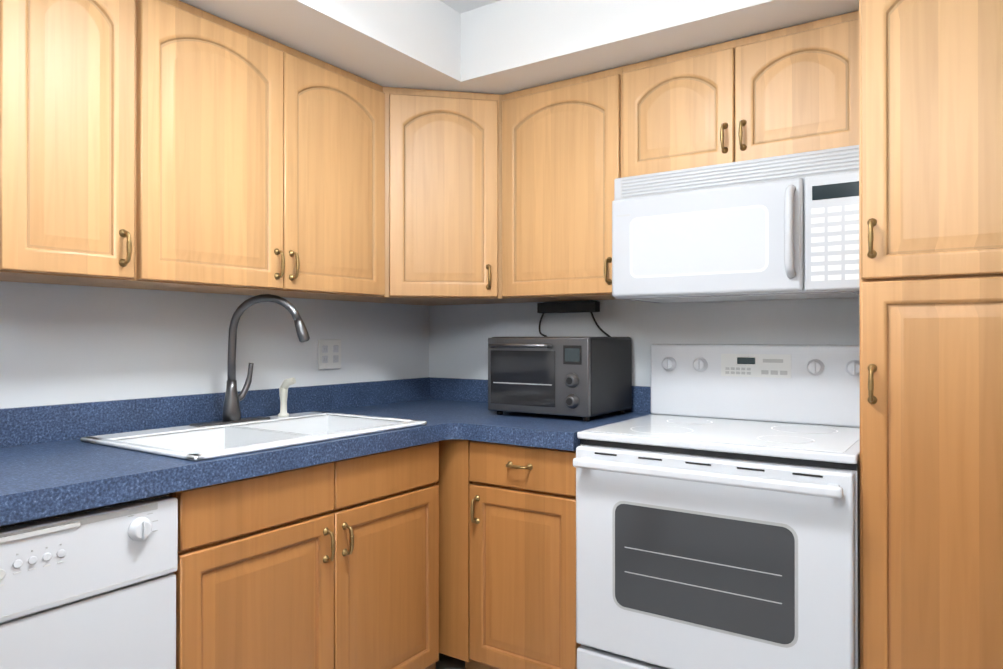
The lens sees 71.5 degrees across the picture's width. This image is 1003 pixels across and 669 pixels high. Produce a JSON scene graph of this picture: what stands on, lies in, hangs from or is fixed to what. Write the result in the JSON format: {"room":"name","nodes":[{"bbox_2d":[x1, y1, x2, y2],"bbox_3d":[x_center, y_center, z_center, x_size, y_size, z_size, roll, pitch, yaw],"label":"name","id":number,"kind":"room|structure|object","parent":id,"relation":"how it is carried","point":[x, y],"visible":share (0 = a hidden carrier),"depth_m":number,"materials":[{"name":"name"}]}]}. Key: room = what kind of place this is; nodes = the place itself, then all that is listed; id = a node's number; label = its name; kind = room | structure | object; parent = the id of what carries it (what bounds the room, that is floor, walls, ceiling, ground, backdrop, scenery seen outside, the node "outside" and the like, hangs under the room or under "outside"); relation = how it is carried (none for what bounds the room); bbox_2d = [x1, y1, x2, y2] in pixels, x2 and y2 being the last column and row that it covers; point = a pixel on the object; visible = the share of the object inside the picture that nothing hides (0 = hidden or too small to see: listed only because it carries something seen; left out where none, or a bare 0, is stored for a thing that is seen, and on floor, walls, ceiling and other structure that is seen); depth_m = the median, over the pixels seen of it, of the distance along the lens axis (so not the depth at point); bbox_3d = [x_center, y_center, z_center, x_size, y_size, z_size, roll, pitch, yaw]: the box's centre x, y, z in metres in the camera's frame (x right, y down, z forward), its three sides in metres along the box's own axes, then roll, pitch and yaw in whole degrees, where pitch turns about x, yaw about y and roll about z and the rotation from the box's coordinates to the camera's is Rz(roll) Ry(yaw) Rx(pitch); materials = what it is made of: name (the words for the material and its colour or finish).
{"room":"kitchen","nodes":[
{"label":"kitchen","id":0,"kind":"room"},
{"bbox_2d":[0,281,428,408],"bbox_3d":[-1.398,0.017,1.913,0.210,2.385,3.450,0,0,34],"label":"wall","id":1,"kind":"structure","parent":0,"point":[65,344],"depth_m":2.23,"materials":[{"name":"white paint"}]},
{"bbox_2d":[0,0,134,284],"bbox_3d":[-1.152,-0.532,1.763,0.362,0.783,0.314,0,0,34],"label":"upper cabinet","id":2,"kind":"object","parent":1,"relation":"attached to","point":[67,142],"visible":1,"depth_m":1.68,"materials":[{"name":"brown wood"}]},
{"bbox_2d":[78,0,384,299],"bbox_3d":[-0.803,-0.530,2.276,0.362,0.783,0.923,0,0,34],"label":"upper cabinet","id":3,"kind":"object","parent":1,"relation":"attached to","point":[259,164],"visible":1,"depth_m":2.10,"materials":[{"name":"brown wood"}]},
{"bbox_2d":[318,339,340,368],"bbox_3d":[-0.681,0.078,2.767,0.009,0.116,0.116,0,0,34],"label":"outlet","id":4,"kind":"object","parent":1,"relation":"attached to","point":[329,353],"visible":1,"depth_m":2.76,"materials":[{"name":"white plastic"}]},
{"bbox_2d":[436,653,464,668],"bbox_3d":[-0.117,1.236,0.964,2.970,0.060,3.570,0,0,34],"label":"floor","id":5,"kind":"structure","parent":0,"point":[444,661],"depth_m":2.57,"materials":[{"name":"tile"}]},
{"bbox_2d":[0,493,177,668],"bbox_3d":[-1.153,0.780,1.477,0.656,0.856,0.630,0,0,34],"label":"dishwasher","id":6,"kind":"object","parent":5,"relation":"on","point":[93,588],"visible":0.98,"depth_m":1.42,"materials":[{"name":"white"}]},
{"bbox_2d":[169,441,438,668],"bbox_3d":[-0.731,0.781,2.138,0.632,0.860,0.929,0,0,34],"label":"base cabinet","id":7,"kind":"object","parent":5,"relation":"on","point":[332,565],"visible":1,"depth_m":1.88,"materials":[{"name":"brown wood"}]},
{"bbox_2d":[0,294,487,525],"bbox_3d":[-0.826,0.180,1.962,0.690,0.624,2.717,0,0,34],"label":"countertop","id":8,"kind":"structure","parent":7,"relation":"on","point":[58,459],"depth_m":2.01,"materials":[{"name":"blue laminate"}]},
{"bbox_2d":[436,439,580,668],"bbox_3d":[0.165,0.782,2.526,0.568,0.859,0.667,0,0,34],"label":"base cabinet","id":9,"kind":"object","parent":5,"relation":"on","point":[507,556],"visible":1,"depth_m":2.27,"materials":[{"name":"brown wood"}]},
{"bbox_2d":[456,386,650,450],"bbox_3d":[0.214,0.275,2.488,0.438,0.155,0.677,0,0,34],"label":"countertop","id":10,"kind":"structure","parent":9,"relation":"on","point":[474,421],"depth_m":2.36,"materials":[{"name":"blue laminate"}]},
{"bbox_2d":[488,337,631,420],"bbox_3d":[0.212,0.153,2.599,0.420,0.290,0.402,0,0,34],"label":"toaster oven","id":11,"kind":"object","parent":10,"relation":"on","point":[586,378],"visible":1,"depth_m":2.46,"materials":[{"name":"black metal"}]},
{"bbox_2d":[573,344,859,668],"bbox_3d":[0.703,0.622,2.131,0.760,1.177,0.715,0,0,34],"label":"range","id":12,"kind":"object","parent":5,"relation":"on","point":[718,507],"visible":0.94,"depth_m":1.92,"materials":[{"name":"white metal"}]},
{"bbox_2d":[859,0,1002,668],"bbox_3d":[1.228,0.143,1.805,0.471,2.133,0.667,0,0,34],"label":"pantry cabinet","id":13,"kind":"object","parent":5,"relation":"on","point":[931,290],"visible":1,"depth_m":1.61,"materials":[{"name":"brown wood"}]},
{"bbox_2d":[179,0,858,94],"bbox_3d":[-1.971,-1.099,2.337,7.570,0.349,6.600,0,0,34],"label":"ceiling","id":14,"kind":"structure","parent":0,"point":[502,47],"depth_m":2.28,"materials":[{"name":"white paint"}]},
{"bbox_2d":[429,298,859,386],"bbox_3d":[0.834,0.019,2.553,3.180,2.385,0.120,0,0,34],"label":"wall","id":15,"kind":"structure","parent":0,"point":[459,335],"depth_m":2.67,"materials":[{"name":"white paint"}]},
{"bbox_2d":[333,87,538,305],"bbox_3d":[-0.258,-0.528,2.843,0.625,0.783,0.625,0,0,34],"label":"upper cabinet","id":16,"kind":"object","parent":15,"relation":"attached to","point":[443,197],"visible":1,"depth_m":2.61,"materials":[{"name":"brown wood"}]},
{"bbox_2d":[502,66,622,301],"bbox_3d":[0.281,-0.529,2.636,0.495,0.783,0.362,0,0,34],"label":"upper cabinet","id":17,"kind":"object","parent":15,"relation":"attached to","point":[562,155],"visible":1,"depth_m":2.51,"materials":[{"name":"brown wood"}]},
{"bbox_2d":[537,301,610,336],"bbox_3d":[0.312,-0.050,2.808,0.371,0.164,0.040,0,0,34],"label":"power strip","id":18,"kind":"object","parent":15,"relation":"attached to","point":[570,307],"visible":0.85,"depth_m":2.81,"materials":[{"name":"black plastic"}]},
{"bbox_2d":[623,11,858,176],"bbox_3d":[0.802,-0.723,2.282,0.762,0.399,0.362,0,0,34],"label":"upper cabinet","id":19,"kind":"object","parent":15,"relation":"attached to","point":[788,90],"visible":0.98,"depth_m":2.14,"materials":[{"name":"brown wood"}]},
{"bbox_2d":[612,145,858,302],"bbox_3d":[0.776,-0.319,2.242,0.758,0.404,0.455,0,0,34],"label":"over-the-range microwave","id":20,"kind":"object","parent":19,"relation":"attached to","point":[783,227],"visible":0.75,"depth_m":2.08,"materials":[{"name":"white plastic"}]}
]}

